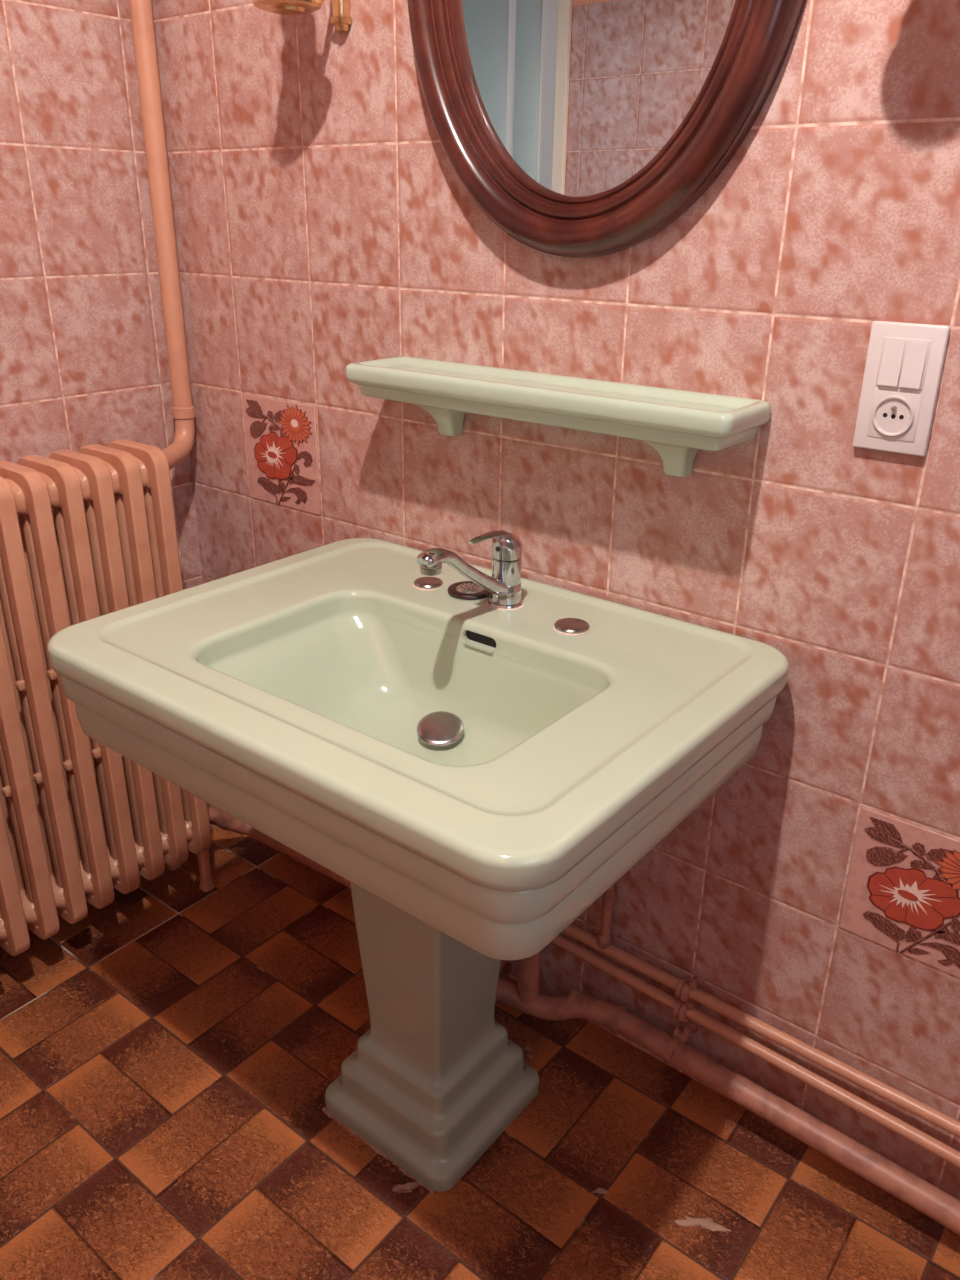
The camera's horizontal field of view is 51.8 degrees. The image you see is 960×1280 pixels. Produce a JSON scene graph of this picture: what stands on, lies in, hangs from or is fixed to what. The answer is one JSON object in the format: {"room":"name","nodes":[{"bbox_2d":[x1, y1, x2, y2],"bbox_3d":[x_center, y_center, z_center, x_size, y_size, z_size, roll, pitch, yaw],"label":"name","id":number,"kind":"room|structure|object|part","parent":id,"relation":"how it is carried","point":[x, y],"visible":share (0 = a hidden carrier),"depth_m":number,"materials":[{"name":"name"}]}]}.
{"room":"bathroom","nodes":[
{"label":"bathroom","id":0,"kind":"room"},
{"bbox_2d":[0,0,219,845],"bbox_3d":[-0.835,-0.707,1.589,0.120,2.646,0.920,18,29,35],"label":"wall","id":1,"kind":"structure","parent":0,"point":[84,357],"depth_m":1.69,"materials":[{"name":"pink tile"}]},
{"bbox_2d":[129,0,195,469],"bbox_3d":[-0.567,-1.148,1.527,0.043,1.772,0.168,3,23,6],"label":"pipe","id":2,"kind":"object","parent":1,"relation":"attached to","point":[141,11],"visible":0.92,"depth_m":1.76,"materials":[{"name":"pink metal"}]},
{"bbox_2d":[0,826,959,1279],"bbox_3d":[-0.607,0.906,1.320,3.680,0.100,2.000,18,29,35],"label":"floor","id":3,"kind":"structure","parent":0,"point":[170,1055],"depth_m":1.51,"materials":[{"name":"brown tile"}]},
{"bbox_2d":[0,439,214,955],"bbox_3d":[-0.771,0.154,1.760,0.158,0.932,0.578,18,29,35],"label":"radiator","id":4,"kind":"object","parent":3,"relation":"on","point":[112,504],"visible":0.9,"depth_m":1.72,"materials":[{"name":"pink metal"}]},
{"bbox_2d":[208,807,511,978],"bbox_3d":[-0.268,0.483,1.947,0.760,0.110,0.138,18,29,35],"label":"pipe","id":5,"kind":"object","parent":4,"relation":"attached to","point":[219,818],"visible":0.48,"depth_m":2.11,"materials":[{"name":"metal"}]},
{"bbox_2d":[392,1182,418,1193],"bbox_3d":[-0.108,0.801,1.446,0.040,0.006,0.013,-2,23,-7],"label":"smear","id":6,"kind":"object","parent":3,"relation":"on","point":[407,1187],"visible":1,"depth_m":1.44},
{"bbox_2d":[47,538,788,1193],"bbox_3d":[-0.090,0.374,1.438,0.802,0.804,0.611,18,29,35],"label":"basin","id":7,"kind":"object","parent":3,"relation":"on","point":[478,776],"visible":1,"depth_m":1.26,"materials":[{"name":"green ceramic"}]},
{"bbox_3d":[-0.086,0.095,1.319,0.802,0.196,0.611,18,29,35],"label":"basin bowl","id":8,"kind":"part","parent":7,"relation":"part of","materials":[{"name":"green ceramic"}]},
{"bbox_2d":[413,577,443,590],"bbox_3d":[-0.078,-0.086,1.493,0.046,0.008,0.046,18,29,35],"label":"cover","id":9,"kind":"object","parent":7,"relation":"on","point":[423,583],"visible":1,"depth_m":1.48,"materials":[{"name":"silver metal"}]},
{"bbox_2d":[447,581,490,599],"bbox_3d":[-0.015,-0.075,1.467,0.067,0.010,0.067,18,29,35],"label":"strainer","id":10,"kind":"object","parent":7,"relation":"on","point":[465,590],"visible":0.88,"depth_m":1.45,"materials":[{"name":"metal"}]},
{"bbox_3d":[-0.015,-0.077,1.466,0.042,0.005,0.042,18,29,35],"label":"plate","id":11,"kind":"part","parent":10,"relation":"part of","materials":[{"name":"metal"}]},
{"bbox_2d":[417,529,523,609],"bbox_3d":[-0.014,-0.085,1.343,0.053,0.127,0.220,18,29,35],"label":"mixer tap","id":12,"kind":"object","parent":7,"relation":"on","point":[504,583],"visible":1,"depth_m":1.38,"materials":[{"name":"silver metal"}]},
{"bbox_3d":[-0.017,-0.086,1.328,0.031,0.114,0.194,16,27,31],"label":"spout","id":13,"kind":"part","parent":12,"relation":"part of","materials":[{"name":"silver metal"}]},
{"bbox_3d":[0.014,-0.137,1.359,0.025,0.022,0.086,18,29,35],"label":"lever handle","id":14,"kind":"part","parent":12,"relation":"part of","materials":[{"name":"silver metal"}]},
{"bbox_3d":[0.038,-0.135,1.393,0.043,0.037,0.043,18,29,35],"label":"lever","id":15,"kind":"part","parent":12,"relation":"part of","materials":[{"name":"silver metal"}]},
{"bbox_2d":[553,618,589,635],"bbox_3d":[0.125,-0.019,1.343,0.050,0.008,0.050,18,29,35],"label":"cover","id":16,"kind":"object","parent":7,"relation":"on","point":[565,626],"visible":1,"depth_m":1.33,"materials":[{"name":"silver metal"}]},
{"bbox_2d":[524,1046,531,1051],"bbox_3d":[0.082,0.698,1.688,0.013,0.008,0.010,3,23,4],"label":"crumb","id":17,"kind":"object","parent":3,"relation":"on","point":[528,1049],"visible":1,"depth_m":1.69,"materials":[{"name":"brown"}]},
{"bbox_2d":[592,1188,607,1193],"bbox_3d":[0.175,0.806,1.447,0.025,0.002,0.010,-1,23,-5],"label":"smear","id":18,"kind":"object","parent":3,"relation":"on","point":[599,1190],"visible":1,"depth_m":1.45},
{"bbox_2d":[675,1217,730,1230],"bbox_3d":[0.316,0.827,1.403,0.079,0.002,0.020,4,23,8],"label":"smear","id":19,"kind":"object","parent":3,"relation":"on","point":[707,1223],"visible":1,"depth_m":1.40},
{"bbox_2d":[495,951,959,1234],"bbox_3d":[0.646,0.696,1.307,1.570,0.326,0.111,16,28,32],"label":"pipe","id":20,"kind":"object","parent":3,"relation":"on","point":[524,996],"visible":0.93,"depth_m":1.51,"materials":[{"name":"metal"}]},
{"bbox_2d":[152,0,959,1199],"bbox_3d":[0.401,-0.508,1.164,2.400,2.646,0.120,18,29,35],"label":"wall","id":21,"kind":"structure","parent":0,"point":[324,223],"depth_m":1.38,"materials":[{"name":"pink tile"}]},
{"bbox_2d":[242,394,320,514],"bbox_3d":[-0.365,-0.339,1.805,0.196,0.195,0.005,18,29,35],"label":"wall tile","id":22,"kind":"structure","parent":21,"relation":"attached to","point":[280,436],"depth_m":1.80,"materials":[{"name":"pink tile"}]},
{"bbox_2d":[262,441,282,468],"bbox_3d":[-0.380,-0.341,1.815,0.078,0.049,0.001,18,29,35],"label":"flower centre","id":23,"kind":"object","parent":22,"relation":"on","point":[272,451],"depth_m":1.82,"materials":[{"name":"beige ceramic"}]},
{"bbox_2d":[254,431,297,479],"bbox_3d":[-0.374,-0.337,1.814,0.120,0.089,0.002,18,29,35],"label":"flower","id":24,"kind":"object","parent":22,"relation":"on","point":[275,452],"depth_m":1.81,"materials":[{"name":"red ceramic"}]},
{"bbox_2d":[291,419,297,426],"bbox_3d":[-0.329,-0.384,1.753,0.018,0.014,0.001,18,29,35],"label":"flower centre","id":25,"kind":"object","parent":22,"relation":"on","point":[294,422],"depth_m":1.75,"materials":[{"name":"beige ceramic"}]},
{"bbox_2d":[279,405,311,445],"bbox_3d":[-0.329,-0.382,1.756,0.089,0.073,0.002,18,29,35],"label":"flower","id":26,"kind":"object","parent":22,"relation":"on","point":[295,421],"depth_m":1.75,"materials":[{"name":"orange tile"}]},
{"bbox_2d":[253,0,351,32],"bbox_3d":[-0.240,-0.983,1.324,0.092,0.274,0.158,18,29,35],"label":"wall sconce","id":27,"kind":"object","parent":21,"relation":"attached to","point":[341,18],"visible":1,"depth_m":1.35,"materials":[{"name":"gold metal"}]},
{"bbox_3d":[-0.199,-1.003,1.372,0.034,0.274,0.025,18,29,35],"label":"plate","id":28,"kind":"part","parent":27,"relation":"part of","materials":[{"name":"gold metal"}]},
{"bbox_2d":[345,356,769,476],"bbox_3d":[0.076,-0.303,1.360,0.624,0.106,0.123,18,29,35],"label":"wall shelf","id":29,"kind":"object","parent":21,"relation":"attached to","point":[676,424],"visible":1,"depth_m":1.29,"materials":[{"name":"green ceramic"}]},
{"bbox_2d":[407,0,804,257],"bbox_3d":[0.124,-0.835,1.153,0.562,0.726,0.043,18,29,35],"label":"oval mirror","id":30,"kind":"object","parent":21,"relation":"attached to","point":[579,128],"visible":1,"depth_m":1.23,"materials":[{"name":"brown wood"}]},
{"bbox_2d":[458,0,734,196],"bbox_3d":[0.133,-0.839,1.164,0.420,0.584,0.005,18,29,35],"label":"mirror glass","id":31,"kind":"object","parent":30,"relation":"attached to","point":[569,98],"depth_m":1.23,"materials":[{"name":"mirror"}]},
{"bbox_2d":[673,1021,697,1042],"bbox_3d":[0.330,0.627,1.590,0.027,0.042,0.037,18,29,35],"label":"clip","id":32,"kind":"object","parent":21,"relation":"attached to","point":[683,1034],"visible":0.99,"depth_m":1.59,"materials":[{"name":"paint"}]},
{"bbox_2d":[673,999,700,1021],"bbox_3d":[0.328,0.580,1.565,0.027,0.043,0.047,18,29,35],"label":"clip","id":33,"kind":"object","parent":21,"relation":"attached to","point":[680,1009],"visible":0.8,"depth_m":1.55,"materials":[{"name":"paint"}]},
{"bbox_2d":[551,934,959,1167],"bbox_3d":[0.406,0.617,1.505,2.211,0.089,0.019,18,29,35],"label":"pipe","id":34,"kind":"object","parent":33,"relation":"attached to","point":[931,1144],"visible":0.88,"depth_m":1.47,"materials":[{"name":"pink metal"}]},
{"bbox_2d":[675,976,703,1001],"bbox_3d":[0.328,0.543,1.550,0.027,0.043,0.047,18,29,35],"label":"clip","id":35,"kind":"object","parent":21,"relation":"attached to","point":[683,988],"visible":0.94,"depth_m":1.54,"materials":[{"name":"paint"}]},
{"bbox_2d":[562,884,959,1137],"bbox_3d":[0.400,0.428,1.413,2.210,0.371,0.050,18,29,35],"label":"pipe","id":36,"kind":"object","parent":21,"relation":"attached to","point":[602,943],"visible":0.59,"depth_m":1.47,"materials":[{"name":"pink metal"}]},
{"bbox_2d":[839,807,959,977],"bbox_3d":[0.575,0.334,1.279,0.196,0.195,0.005,18,29,35],"label":"wall tile","id":37,"kind":"structure","parent":21,"relation":"attached to","point":[902,894],"depth_m":1.29,"materials":[{"name":"pink tile"}]},
{"bbox_2d":[880,879,941,913],"bbox_3d":[0.560,0.332,1.289,0.078,0.049,0.001,18,29,35],"label":"flower","id":38,"kind":"object","parent":37,"relation":"on","point":[897,896],"depth_m":1.29,"materials":[{"name":"beige ceramic"}]},
{"bbox_2d":[867,866,959,929],"bbox_3d":[0.566,0.336,1.288,0.120,0.089,0.002,18,29,35],"label":"flower","id":39,"kind":"object","parent":37,"relation":"on","point":[898,897],"depth_m":1.29,"materials":[{"name":"red tile"}]},
{"bbox_2d":[935,850,959,889],"bbox_3d":[0.611,0.291,1.230,0.089,0.073,0.002,18,29,35],"label":"flower","id":40,"kind":"object","parent":37,"relation":"on","point":[947,862],"depth_m":1.25,"materials":[{"name":"orange tile"}]},
{"bbox_2d":[853,321,949,456],"bbox_3d":[0.468,-0.280,1.106,0.082,0.141,0.019,18,29,35],"label":"light switch","id":41,"kind":"object","parent":21,"relation":"attached to","point":[904,364],"visible":1,"depth_m":1.10,"materials":[{"name":"white plastic"}]},
{"bbox_2d":[867,389,922,441],"bbox_3d":[0.468,-0.254,1.116,0.053,0.053,0.003,18,29,35],"label":"socket","id":42,"kind":"object","parent":41,"relation":"attached to","point":[893,415],"depth_m":1.11,"materials":[{"name":"white plastic"}]}
]}

